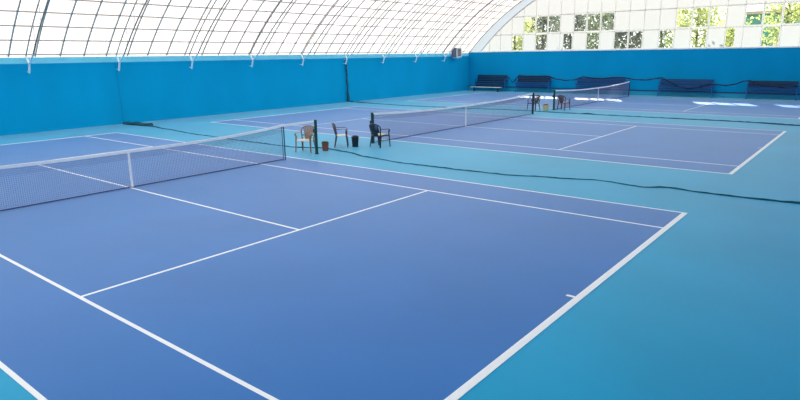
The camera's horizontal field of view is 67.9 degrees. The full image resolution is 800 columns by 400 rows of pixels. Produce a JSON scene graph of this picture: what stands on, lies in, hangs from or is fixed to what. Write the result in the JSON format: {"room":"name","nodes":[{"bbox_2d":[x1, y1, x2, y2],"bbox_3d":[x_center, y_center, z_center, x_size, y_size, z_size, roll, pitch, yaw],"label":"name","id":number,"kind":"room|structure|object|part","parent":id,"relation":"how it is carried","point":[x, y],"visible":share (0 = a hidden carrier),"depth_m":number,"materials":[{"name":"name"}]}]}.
{"room":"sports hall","nodes":[
{"label":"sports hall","id":0,"kind":"room"},
{"bbox_2d":[0,53,468,135],"bbox_3d":[-10.383,-6.732,34.523,0.321,3.400,53.300,10,17,38],"label":"wall","id":1,"kind":"structure","parent":0,"point":[62,93],"depth_m":32.96,"materials":[{"name":"blue paint"}]},
{"bbox_2d":[451,48,461,58],"bbox_3d":[4.924,-12.861,51.969,0.635,0.920,0.850,10,17,38],"label":"wall heater","id":2,"kind":"object","parent":1,"relation":"attached to","point":[457,52],"visible":0.95,"depth_m":51.68,"materials":[{"name":"white metal"}]},
{"bbox_3d":[4.688,-12.827,51.630,0.500,0.780,0.028,10,17,38],"label":"panel","id":3,"kind":"part","parent":2,"relation":"part of","materials":[{"name":"grey metal"}]},
{"bbox_2d":[344,59,799,125],"bbox_3d":[7.806,-6.370,32.941,30.142,2.998,0.756,10,17,38],"label":"net","id":4,"kind":"object","parent":1,"relation":"hanging from","point":[348,95],"visible":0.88,"depth_m":31.99,"materials":[{"name":"black"}]},
{"bbox_2d":[0,0,534,57],"bbox_3d":[2.165,-9.708,24.587,30.752,6.993,55.100,10,17,38],"label":"ceiling","id":5,"kind":"structure","parent":0,"point":[69,28],"depth_m":33.36,"materials":[{"name":"white fabric"}]},
{"bbox_2d":[25,0,48,72],"bbox_3d":[-4.749,-7.228,16.298,30.620,7.597,0.076,10,17,38],"label":"roof truss","id":6,"kind":"object","parent":5,"relation":"attached to","point":[44,11],"visible":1,"depth_m":25.22,"materials":[{"name":"grey metal"}]},
{"bbox_2d":[115,0,147,70],"bbox_3d":[-2.218,-8.007,19.362,30.620,7.597,0.076,10,17,38],"label":"roof truss","id":7,"kind":"object","parent":5,"relation":"attached to","point":[128,41],"visible":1,"depth_m":28.23,"materials":[{"name":"white metal"}]},
{"bbox_2d":[189,0,226,68],"bbox_3d":[0.314,-8.787,22.425,30.620,7.597,0.076,10,17,38],"label":"roof truss","id":8,"kind":"object","parent":5,"relation":"attached to","point":[191,67],"visible":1,"depth_m":31.14,"materials":[{"name":"white metal"}]},
{"bbox_2d":[249,0,292,66],"bbox_3d":[2.845,-9.567,25.489,30.620,7.597,0.076,10,17,38],"label":"roof truss","id":9,"kind":"object","parent":5,"relation":"attached to","point":[281,0],"visible":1,"depth_m":34.04,"materials":[{"name":"white metal"}]},
{"bbox_2d":[300,0,348,65],"bbox_3d":[5.377,-10.346,28.553,30.620,7.597,0.076,10,17,38],"label":"roof truss","id":10,"kind":"object","parent":5,"relation":"attached to","point":[336,0],"visible":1,"depth_m":36.97,"materials":[{"name":"white metal"}]},
{"bbox_2d":[343,0,395,63],"bbox_3d":[7.908,-11.126,31.617,30.620,7.597,0.076,10,17,38],"label":"roof truss","id":11,"kind":"object","parent":5,"relation":"attached to","point":[384,0],"visible":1,"depth_m":39.98,"materials":[{"name":"white metal"}]},
{"bbox_2d":[381,0,437,62],"bbox_3d":[10.439,-11.906,34.680,30.620,7.597,0.076,10,17,38],"label":"roof truss","id":12,"kind":"object","parent":5,"relation":"attached to","point":[425,0],"visible":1,"depth_m":42.90,"materials":[{"name":"white metal"}]},
{"bbox_2d":[413,0,473,61],"bbox_3d":[12.971,-12.685,37.744,30.620,7.597,0.076,10,17,38],"label":"roof truss","id":13,"kind":"object","parent":5,"relation":"attached to","point":[461,0],"visible":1,"depth_m":45.90,"materials":[{"name":"white metal"}]},
{"bbox_2d":[443,0,505,61],"bbox_3d":[15.502,-13.465,40.808,30.620,7.597,0.076,10,17,38],"label":"roof truss","id":14,"kind":"object","parent":5,"relation":"attached to","point":[493,0],"visible":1,"depth_m":48.66,"materials":[{"name":"white metal"}]},
{"bbox_2d":[482,0,799,50],"bbox_3d":[19.378,-15.038,45.412,30.435,6.875,0.047,10,17,38],"label":"end wall","id":15,"kind":"structure","parent":5,"relation":"attached to","point":[651,17],"depth_m":46.18,"materials":[{"name":"white plastic"}]},
{"bbox_3d":[7.956,-14.244,55.067,0.747,0.962,0.001,10,17,38],"label":"opal panel","id":16,"kind":"part","parent":15,"relation":"part of","materials":[{"name":"white plastic"}]},
{"bbox_3d":[8.701,-14.343,54.426,1.121,1.440,0.001,10,17,38],"label":"opal panel","id":17,"kind":"part","parent":15,"relation":"part of","materials":[{"name":"white plastic"}]},
{"bbox_3d":[9.595,-14.185,53.728,1.121,1.440,0.001,10,17,38],"label":"opal panel","id":18,"kind":"part","parent":15,"relation":"part of","materials":[{"name":"white plastic"}]},
{"bbox_3d":[9.576,-15.607,53.382,1.121,1.448,0.001,10,17,38],"label":"opal panel","id":19,"kind":"part","parent":15,"relation":"part of","materials":[{"name":"white plastic"}]},
{"bbox_3d":[10.470,-15.464,52.680,1.121,1.480,0.001,10,17,38],"label":"opal panel","id":20,"kind":"part","parent":15,"relation":"part of","materials":[{"name":"white plastic"}]},
{"bbox_3d":[10.528,-16.542,52.357,0.934,0.725,0.001,10,17,38],"label":"opal panel","id":21,"kind":"part","parent":15,"relation":"part of","materials":[{"name":"white plastic"}]},
{"bbox_3d":[11.382,-13.868,52.332,1.121,1.440,0.001,10,17,38],"label":"opal panel","id":22,"kind":"part","parent":15,"relation":"part of","materials":[{"name":"white plastic"}]},
{"bbox_3d":[11.345,-16.723,51.636,1.121,1.396,0.001,10,17,38],"label":"opal panel","id":23,"kind":"part","parent":15,"relation":"part of","materials":[{"name":"white plastic"}]},
{"bbox_3d":[12.238,-16.605,50.928,1.121,1.480,0.001,10,17,38],"label":"opal panel","id":24,"kind":"part","parent":15,"relation":"part of","materials":[{"name":"white plastic"}]},
{"bbox_3d":[13.169,-13.552,50.936,1.121,1.440,0.001,10,17,38],"label":"opal panel","id":25,"kind":"part","parent":15,"relation":"part of","materials":[{"name":"white plastic"}]},
{"bbox_3d":[13.131,-16.447,50.230,1.121,1.480,0.001,10,17,38],"label":"opal panel","id":26,"kind":"part","parent":15,"relation":"part of","materials":[{"name":"white plastic"}]},
{"bbox_3d":[14.044,-14.831,49.887,1.121,1.480,0.001,10,17,38],"label":"opal panel","id":27,"kind":"part","parent":15,"relation":"part of","materials":[{"name":"white plastic"}]},
{"bbox_3d":[14.025,-16.288,49.532,1.121,1.480,0.001,10,17,38],"label":"opal panel","id":28,"kind":"part","parent":15,"relation":"part of","materials":[{"name":"white plastic"}]},
{"bbox_3d":[14.957,-13.235,49.539,1.121,1.440,0.001,10,17,38],"label":"opal panel","id":29,"kind":"part","parent":15,"relation":"part of","materials":[{"name":"white plastic"}]},
{"bbox_3d":[14.919,-16.130,48.834,1.121,1.480,0.001,10,17,38],"label":"opal panel","id":30,"kind":"part","parent":15,"relation":"part of","materials":[{"name":"white plastic"}]},
{"bbox_3d":[15.812,-15.972,48.136,1.121,1.480,0.001,10,17,38],"label":"opal panel","id":31,"kind":"part","parent":15,"relation":"part of","materials":[{"name":"white plastic"}]},
{"bbox_3d":[16.744,-12.918,48.143,1.121,1.440,0.001,10,17,38],"label":"opal panel","id":32,"kind":"part","parent":15,"relation":"part of","materials":[{"name":"white plastic"}]},
{"bbox_3d":[16.706,-15.813,47.438,1.121,1.480,0.001,10,17,38],"label":"opal panel","id":33,"kind":"part","parent":15,"relation":"part of","materials":[{"name":"white plastic"}]},
{"bbox_3d":[17.619,-14.197,47.095,1.121,1.480,0.001,10,17,38],"label":"opal panel","id":34,"kind":"part","parent":15,"relation":"part of","materials":[{"name":"white plastic"}]},
{"bbox_3d":[17.600,-15.655,46.740,1.121,1.480,0.001,10,17,38],"label":"opal panel","id":35,"kind":"part","parent":15,"relation":"part of","materials":[{"name":"white plastic"}]},
{"bbox_3d":[18.512,-14.039,46.397,1.121,1.480,0.001,10,17,38],"label":"opal panel","id":36,"kind":"part","parent":15,"relation":"part of","materials":[{"name":"white plastic"}]},
{"bbox_3d":[18.493,-15.496,46.042,1.121,1.480,0.001,10,17,38],"label":"opal panel","id":37,"kind":"part","parent":15,"relation":"part of","materials":[{"name":"white plastic"}]},
{"bbox_3d":[19.425,-12.443,46.049,1.121,1.440,0.001,10,17,38],"label":"opal panel","id":38,"kind":"part","parent":15,"relation":"part of","materials":[{"name":"white plastic"}]},
{"bbox_3d":[19.406,-13.881,45.699,1.121,1.480,0.001,10,17,38],"label":"opal panel","id":39,"kind":"part","parent":15,"relation":"part of","materials":[{"name":"white plastic"}]},
{"bbox_3d":[19.387,-15.338,45.344,1.121,1.480,0.001,10,17,38],"label":"opal panel","id":40,"kind":"part","parent":15,"relation":"part of","materials":[{"name":"white plastic"}]},
{"bbox_3d":[20.300,-13.722,45.001,1.121,1.480,0.001,10,17,38],"label":"opal panel","id":41,"kind":"part","parent":15,"relation":"part of","materials":[{"name":"white plastic"}]},
{"bbox_3d":[20.281,-15.180,44.646,1.121,1.480,0.001,10,17,38],"label":"opal panel","id":42,"kind":"part","parent":15,"relation":"part of","materials":[{"name":"white plastic"}]},
{"bbox_3d":[21.212,-12.126,44.653,1.121,1.440,0.001,10,17,38],"label":"opal panel","id":43,"kind":"part","parent":15,"relation":"part of","materials":[{"name":"white plastic"}]},
{"bbox_3d":[21.174,-15.021,43.948,1.121,1.480,0.001,10,17,38],"label":"opal panel","id":44,"kind":"part","parent":15,"relation":"part of","materials":[{"name":"white plastic"}]},
{"bbox_3d":[22.068,-14.863,43.249,1.121,1.480,0.001,10,17,38],"label":"opal panel","id":45,"kind":"part","parent":15,"relation":"part of","materials":[{"name":"white plastic"}]},
{"bbox_3d":[23.000,-11.809,43.257,1.121,1.440,0.001,10,17,38],"label":"opal panel","id":46,"kind":"part","parent":15,"relation":"part of","materials":[{"name":"white plastic"}]},
{"bbox_3d":[22.962,-14.704,42.551,1.121,1.480,0.001,10,17,38],"label":"opal panel","id":47,"kind":"part","parent":15,"relation":"part of","materials":[{"name":"white plastic"}]},
{"bbox_3d":[23.874,-13.089,42.208,1.121,1.480,0.001,10,17,38],"label":"opal panel","id":48,"kind":"part","parent":15,"relation":"part of","materials":[{"name":"white plastic"}]},
{"bbox_3d":[23.855,-14.546,41.853,1.121,1.480,0.001,10,17,38],"label":"opal panel","id":49,"kind":"part","parent":15,"relation":"part of","materials":[{"name":"white plastic"}]},
{"bbox_3d":[24.787,-11.493,41.861,1.121,1.440,0.001,10,17,38],"label":"opal panel","id":50,"kind":"part","parent":15,"relation":"part of","materials":[{"name":"white plastic"}]},
{"bbox_3d":[24.749,-14.388,41.155,1.121,1.480,0.001,10,17,38],"label":"opal panel","id":51,"kind":"part","parent":15,"relation":"part of","materials":[{"name":"white plastic"}]},
{"bbox_3d":[25.643,-14.229,40.457,1.121,1.480,0.001,10,17,38],"label":"opal panel","id":52,"kind":"part","parent":15,"relation":"part of","materials":[{"name":"white plastic"}]},
{"bbox_3d":[26.574,-11.176,40.464,1.121,1.440,0.001,10,17,38],"label":"opal panel","id":53,"kind":"part","parent":15,"relation":"part of","materials":[{"name":"white plastic"}]},
{"bbox_2d":[0,90,799,399],"bbox_3d":[2.190,-3.041,26.131,31.400,0.120,55.500,10,17,38],"label":"floor","id":54,"kind":"structure","parent":0,"point":[709,309],"depth_m":9.32,"materials":[{"name":"teal plastic"}]},
{"bbox_2d":[294,125,314,152],"bbox_3d":[-3.244,-2.122,20.557,0.646,0.872,0.595,3,14,16],"label":"armchair","id":55,"kind":"object","parent":54,"relation":"on","point":[308,135],"visible":0.94,"depth_m":20.65,"materials":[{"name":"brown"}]},
{"bbox_3d":[-3.563,-1.935,20.435,0.070,0.575,0.100,3,14,16],"label":"leg","id":56,"kind":"part","parent":55,"relation":"part of","materials":[{"name":"brown plastic"}]},
{"bbox_3d":[-3.259,-2.078,20.516,0.510,0.055,0.440,3,14,16],"label":"seat","id":57,"kind":"part","parent":55,"relation":"part of","materials":[{"name":"white plastic"}]},
{"bbox_3d":[-3.189,-2.359,20.695,0.562,0.478,0.197,3,14,16],"label":"backrest","id":58,"kind":"part","parent":55,"relation":"part of","materials":[{"name":"brown plastic"}]},
{"bbox_2d":[313,120,318,153],"bbox_3d":[-2.823,-2.119,19.935,0.165,1.150,0.153,10,17,38],"label":"net post","id":59,"kind":"object","parent":54,"relation":"on","point":[315,121],"visible":1,"depth_m":19.89,"materials":[{"name":"teal metal"}]},
{"bbox_2d":[0,121,313,210],"bbox_3d":[-6.850,-0.872,15.051,0.032,1.118,12.720,10,17,38],"label":"net","id":60,"kind":"object","parent":59,"relation":"attached to","point":[48,162],"visible":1,"depth_m":15.15,"materials":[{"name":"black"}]},
{"bbox_3d":[-6.859,-0.335,15.162,0.020,0.022,10.050,10,17,38],"label":"cord","id":61,"kind":"part","parent":60,"relation":"part of","materials":[{"name":"black fabric"}]},
{"bbox_3d":[-2.818,-2.118,19.929,0.100,1.150,0.100,10,17,38],"label":"post","id":62,"kind":"part","parent":59,"relation":"part of","materials":[{"name":"teal metal"}]},
{"bbox_2d":[321,141,328,150],"bbox_3d":[-2.605,-1.889,20.697,0.272,0.336,0.272,10,17,38],"label":"bucket","id":63,"kind":"object","parent":54,"relation":"on","point":[325,144],"visible":1,"depth_m":20.62,"materials":[{"name":"brown plastic"}]},
{"bbox_2d":[331,123,348,147],"bbox_3d":[-2.177,-2.373,21.531,0.595,0.872,0.646,-1,14,-3],"label":"armchair","id":64,"kind":"object","parent":54,"relation":"on","point":[333,124],"visible":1,"depth_m":21.33,"materials":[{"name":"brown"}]},
{"bbox_3d":[-2.378,-2.560,21.474,0.197,0.478,0.562,-1,14,-3],"label":"backrest","id":65,"kind":"part","parent":64,"relation":"part of","materials":[{"name":"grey plastic"}]},
{"bbox_2d":[0,132,687,399],"bbox_3d":[-6.843,-0.321,15.185,23.770,0.007,10.970,10,17,38],"label":"court","id":66,"kind":"object","parent":54,"relation":"on","point":[292,278],"visible":0.92,"depth_m":9.02,"materials":[{"name":"blue plastic"}]},
{"bbox_2d":[282,124,285,159],"bbox_3d":[-3.668,-1.833,18.840,0.044,1.135,0.048,10,17,38],"label":"stick","id":67,"kind":"object","parent":66,"relation":"on","point":[282,124],"visible":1,"depth_m":18.81,"materials":[{"name":"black metal"}]},
{"bbox_3d":[-3.668,-1.833,18.840,0.037,1.135,0.037,10,17,38],"label":"rod","id":68,"kind":"part","parent":67,"relation":"part of","materials":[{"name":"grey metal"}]},
{"bbox_2d":[351,135,358,146],"bbox_3d":[-1.623,-2.136,21.488,0.293,0.416,0.293,10,17,38],"label":"bucket","id":69,"kind":"object","parent":54,"relation":"on","point":[355,139],"visible":1,"depth_m":21.41,"materials":[{"name":"black plastic"}]},
{"bbox_2d":[370,112,373,143],"bbox_3d":[-1.037,-2.696,22.205,0.165,1.150,0.153,10,17,38],"label":"net post","id":70,"kind":"object","parent":54,"relation":"on","point":[372,118],"visible":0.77,"depth_m":22.12,"materials":[{"name":"teal"}]},
{"bbox_2d":[373,93,532,142],"bbox_3d":[3.081,-3.957,27.178,0.032,1.118,13.001,10,17,38],"label":"net","id":71,"kind":"object","parent":70,"relation":"attached to","point":[478,113],"visible":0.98,"depth_m":26.36,"materials":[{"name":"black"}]},
{"bbox_3d":[3.088,-3.425,27.308,0.020,0.022,12.980,10,17,38],"label":"cord","id":72,"kind":"part","parent":71,"relation":"part of","materials":[{"name":"fabric"}]},
{"bbox_2d":[369,123,390,147],"bbox_3d":[-0.761,-2.337,21.304,0.646,0.872,0.595,12,18,41],"label":"armchair","id":73,"kind":"object","parent":54,"relation":"on","point":[375,130],"visible":1,"depth_m":21.14,"materials":[{"name":"grey plastic"}]},
{"bbox_3d":[-0.899,-2.492,21.116,0.562,0.478,0.197,12,18,41],"label":"backrest","id":74,"kind":"part","parent":73,"relation":"part of","materials":[{"name":"grey plastic"}]},
{"bbox_2d":[123,121,799,203],"bbox_3d":[-2.400,-1.802,20.746,29.854,0.152,1.118,10,17,38],"label":"net","id":75,"kind":"object","parent":54,"relation":"on","point":[127,122],"visible":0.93,"depth_m":16.11,"materials":[{"name":"black fabric"}]},
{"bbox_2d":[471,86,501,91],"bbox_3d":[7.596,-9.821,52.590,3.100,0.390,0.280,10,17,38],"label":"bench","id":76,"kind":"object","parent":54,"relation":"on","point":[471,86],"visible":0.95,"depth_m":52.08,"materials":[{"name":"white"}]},
{"bbox_2d":[475,75,507,91],"bbox_3d":[8.076,-10.390,52.789,3.050,1.390,0.520,10,17,38],"label":"bench","id":77,"kind":"object","parent":54,"relation":"on","point":[503,78],"visible":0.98,"depth_m":52.70,"materials":[{"name":"blue"}]},
{"bbox_3d":[8.044,-10.439,52.737,2.950,0.110,0.420,10,17,38],"label":"seat","id":78,"kind":"part","parent":77,"relation":"part of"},
{"bbox_3d":[7.969,-10.201,52.694,2.950,0.190,0.030,10,17,38],"label":"rail","id":79,"kind":"part","parent":77,"relation":"part of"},
{"bbox_3d":[8.205,-10.845,52.851,2.950,0.540,0.090,10,17,38],"label":"backrest","id":80,"kind":"part","parent":77,"relation":"part of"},
{"bbox_2d":[212,106,786,173],"bbox_3d":[3.007,-3.381,27.214,23.770,0.007,10.970,10,17,38],"label":"court","id":81,"kind":"object","parent":54,"relation":"on","point":[722,150],"visible":0.91,"depth_m":23.56,"materials":[{"name":"blue plastic"}]},
{"bbox_2d":[531,93,533,113],"bbox_3d":[7.201,-5.232,32.174,0.178,1.150,0.165,10,17,38],"label":"net post","id":82,"kind":"object","parent":54,"relation":"on","point":[532,99],"visible":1,"depth_m":32.14,"materials":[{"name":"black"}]},
{"bbox_3d":[7.206,-5.232,32.170,0.110,1.150,0.110,10,17,38],"label":"post","id":83,"kind":"part","parent":82,"relation":"part of","materials":[{"name":"black metal"}]},
{"bbox_2d":[515,76,551,92],"bbox_3d":[11.257,-9.817,50.307,3.100,1.371,0.520,10,17,38],"label":"bench","id":84,"kind":"object","parent":54,"relation":"on","point":[521,79],"visible":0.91,"depth_m":50.32,"materials":[{"name":"blue"}]},
{"bbox_3d":[11.225,-9.875,50.252,3.000,0.110,0.420,10,17,38],"label":"seat","id":85,"kind":"part","parent":84,"relation":"part of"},
{"bbox_3d":[11.150,-9.637,50.210,3.000,0.190,0.030,10,17,38],"label":"rail","id":86,"kind":"part","parent":84,"relation":"part of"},
{"bbox_3d":[11.386,-10.271,50.369,3.000,0.521,0.090,10,17,38],"label":"backrest","id":87,"kind":"part","parent":84,"relation":"part of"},
{"bbox_3d":[12.450,-9.602,49.382,0.050,1.360,0.510,10,17,38],"label":"frame","id":88,"kind":"part","parent":84,"relation":"part of","materials":[{"name":"blue metal"}]},
{"bbox_2d":[527,95,540,110],"bbox_3d":[7.764,-5.610,34.279,0.595,0.872,0.646,-12,18,-40],"label":"armchair","id":89,"kind":"object","parent":54,"relation":"on","point":[536,97],"visible":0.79,"depth_m":34.27,"materials":[{"name":"brown"}]},
{"bbox_3d":[7.911,-5.834,34.359,0.197,0.478,0.562,-12,18,-40],"label":"backrest","id":90,"kind":"part","parent":89,"relation":"part of","materials":[{"name":"grey plastic"}]},
{"bbox_2d":[542,104,548,109],"bbox_3d":[8.438,-5.382,34.385,0.405,0.363,0.405,10,17,38],"label":"bucket","id":91,"kind":"object","parent":54,"relation":"on","point":[545,106],"visible":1,"depth_m":34.26,"materials":[{"name":"yellow plastic"}]},
{"bbox_2d":[552,90,555,109],"bbox_3d":[8.917,-5.791,34.375,0.178,1.150,0.165,10,17,38],"label":"net post","id":92,"kind":"object","parent":54,"relation":"on","point":[553,96],"visible":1,"depth_m":34.34,"materials":[{"name":"teal"}]},
{"bbox_2d":[557,95,570,110],"bbox_3d":[9.430,-5.644,34.329,0.595,0.872,0.646,-12,18,-40],"label":"armchair","id":93,"kind":"object","parent":54,"relation":"on","point":[561,99],"visible":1,"depth_m":34.17,"materials":[{"name":"brown"}]},
{"bbox_3d":[9.278,-5.802,34.156,0.197,0.478,0.562,-12,18,-40],"label":"backrest","id":94,"kind":"part","parent":93,"relation":"part of","materials":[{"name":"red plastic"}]},
{"bbox_2d":[575,78,626,94],"bbox_3d":[15.761,-8.962,46.803,3.900,1.252,0.520,10,17,38],"label":"bench","id":95,"kind":"object","parent":54,"relation":"on","point":[598,82],"visible":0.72,"depth_m":46.80,"materials":[{"name":"blue"}]},
{"bbox_3d":[15.653,-8.820,46.697,3.800,0.190,0.030,10,17,38],"label":"rail","id":96,"kind":"part","parent":95,"relation":"part of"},
{"bbox_3d":[15.729,-9.058,46.739,3.800,0.110,0.420,10,17,38],"label":"seat","id":97,"kind":"part","parent":95,"relation":"part of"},
{"bbox_3d":[15.890,-9.405,46.867,3.800,0.425,0.090,10,17,38],"label":"backrest","id":98,"kind":"part","parent":95,"relation":"part of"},
{"bbox_2d":[410,92,799,118],"bbox_3d":[13.217,-6.556,39.696,23.770,0.007,10.970,10,17,38],"label":"court","id":99,"kind":"object","parent":54,"relation":"on","point":[766,109],"visible":0.87,"depth_m":36.94,"materials":[{"name":"blue plastic"}]},
{"bbox_2d":[555,81,629,108],"bbox_3d":[13.016,-7.047,39.327,0.032,1.118,12.881,10,17,38],"label":"net","id":100,"kind":"object","parent":99,"relation":"on","point":[597,89],"visible":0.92,"depth_m":39.06,"materials":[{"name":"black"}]},
{"bbox_2d":[657,79,714,97],"bbox_3d":[20.643,-8.097,42.989,3.650,1.252,0.520,10,17,38],"label":"bench","id":101,"kind":"object","parent":54,"relation":"on","point":[662,81],"visible":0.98,"depth_m":42.89,"materials":[{"name":"blue"}]},
{"bbox_2d":[506,75,797,88],"bbox_3d":[17.485,-8.941,44.978,21.329,0.858,0.104,10,17,38],"label":"cable","id":102,"kind":"object","parent":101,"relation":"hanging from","point":[506,75],"visible":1,"depth_m":43.68,"materials":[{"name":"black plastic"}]},
{"bbox_3d":[20.535,-7.955,42.883,3.550,0.190,0.030,10,17,38],"label":"rail","id":103,"kind":"part","parent":101,"relation":"part of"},
{"bbox_3d":[20.610,-8.193,42.926,3.550,0.110,0.420,10,17,38],"label":"seat","id":104,"kind":"part","parent":101,"relation":"part of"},
{"bbox_3d":[20.772,-8.540,43.054,3.550,0.425,0.090,10,17,38],"label":"backrest","id":105,"kind":"part","parent":101,"relation":"part of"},
{"bbox_3d":[22.051,-7.843,41.897,0.050,1.240,0.510,10,17,38],"label":"frame","id":106,"kind":"part","parent":101,"relation":"part of","materials":[{"name":"blue metal"}]},
{"bbox_2d":[745,81,799,100],"bbox_3d":[24.858,-7.330,39.702,2.950,1.213,0.520,10,17,38],"label":"bench","id":107,"kind":"object","parent":54,"relation":"on","point":[789,83],"visible":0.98,"depth_m":39.61,"materials":[{"name":"blue"}]},
{"bbox_3d":[24.825,-7.446,39.633,2.850,0.110,0.420,10,17,38],"label":"seat","id":108,"kind":"part","parent":107,"relation":"part of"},
{"bbox_3d":[24.750,-7.208,39.591,2.850,0.190,0.030,10,17,38],"label":"rail","id":109,"kind":"part","parent":107,"relation":"part of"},
{"bbox_3d":[24.987,-7.774,39.766,2.850,0.386,0.090,10,17,38],"label":"backrest","id":110,"kind":"part","parent":107,"relation":"part of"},
{"bbox_2d":[468,46,799,93],"bbox_3d":[18.284,-9.734,45.216,30.600,3.440,0.230,10,17,38],"label":"wall","id":111,"kind":"structure","parent":0,"point":[727,65],"depth_m":44.74,"materials":[{"name":"blue paint"}]},
{"bbox_2d":[468,86,799,99],"bbox_3d":[18.235,-8.202,45.500,30.596,0.330,0.049,10,17,38],"label":"baseboard","id":112,"kind":"structure","parent":111,"relation":"attached to","point":[650,93],"depth_m":43.97,"materials":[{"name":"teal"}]},
{"label":"outside","id":113,"kind":"structure","parent":0,"visible":0},
{"bbox_3d":[43.868,-15.672,76.619,120.000,0.260,77.750,10,17,38],"label":"ground","id":114,"kind":"structure","parent":113,"visible":0},
{"bbox_2d":[512,17,540,49],"bbox_3d":[11.853,-15.985,61.648,5.219,8.266,5.090,10,17,38],"label":"tree","id":115,"kind":"object","parent":114,"relation":"on","point":[519,41],"visible":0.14,"depth_m":60.89,"materials":[{"name":"green plant"}]},
{"bbox_2d":[521,16,564,49],"bbox_3d":[16.254,-18.390,67.388,6.284,10.106,6.371,10,17,38],"label":"tree","id":116,"kind":"object","parent":114,"relation":"on","point":[541,20],"visible":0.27,"depth_m":66.39,"materials":[{"name":"green plant"}]},
{"bbox_2d":[543,14,597,48],"bbox_3d":[16.571,-15.627,57.982,5.208,9.185,5.270,10,17,38],"label":"tree","id":117,"kind":"object","parent":114,"relation":"on","point":[582,22],"visible":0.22,"depth_m":57.26,"materials":[{"name":"green plant"}]},
{"bbox_2d":[571,13,622,48],"bbox_3d":[21.425,-17.713,63.485,6.376,10.506,6.483,10,17,38],"label":"tree","id":118,"kind":"object","parent":114,"relation":"on","point":[606,15],"visible":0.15,"depth_m":62.47,"materials":[{"name":"green plant"}]},
{"bbox_2d":[596,13,642,48],"bbox_3d":[20.870,-14.705,54.573,5.321,8.898,5.272,10,17,38],"label":"tree","id":119,"kind":"object","parent":114,"relation":"on","point":[634,39],"visible":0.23,"depth_m":54.16,"materials":[{"name":"green plant"}]},
{"bbox_2d":[629,10,687,47],"bbox_3d":[26.368,-16.531,59.582,6.061,9.932,6.154,10,17,38],"label":"tree","id":120,"kind":"object","parent":114,"relation":"on","point":[662,37],"visible":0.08,"depth_m":59.00,"materials":[{"name":"green plant"}]},
{"bbox_2d":[663,7,725,47],"bbox_3d":[25.392,-14.021,51.077,5.214,9.109,5.292,10,17,38],"label":"tree","id":121,"kind":"object","parent":114,"relation":"on","point":[703,11],"visible":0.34,"depth_m":50.34,"materials":[{"name":"green plant"}]},
{"bbox_2d":[715,15,760,46],"bbox_3d":[31.207,-14.229,56.142,4.777,6.971,4.573,10,17,38],"label":"tree","id":122,"kind":"object","parent":114,"relation":"on","point":[729,38],"visible":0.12,"depth_m":55.41,"materials":[{"name":"green plant"}]},
{"bbox_2d":[725,9,799,46],"bbox_3d":[39.832,-16.677,64.992,6.800,7.300,8.600,10,17,38],"label":"tree","id":123,"kind":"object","parent":114,"relation":"on","point":[749,14],"visible":0.08,"depth_m":61.26,"materials":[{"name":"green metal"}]},
{"bbox_2d":[750,3,799,45],"bbox_3d":[30.690,-12.952,47.076,4.923,8.790,5.046,-4,14,-14],"label":"tree","id":124,"kind":"object","parent":114,"relation":"on","point":[788,10],"visible":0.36,"depth_m":46.83,"materials":[{"name":"green plant"}]}
]}

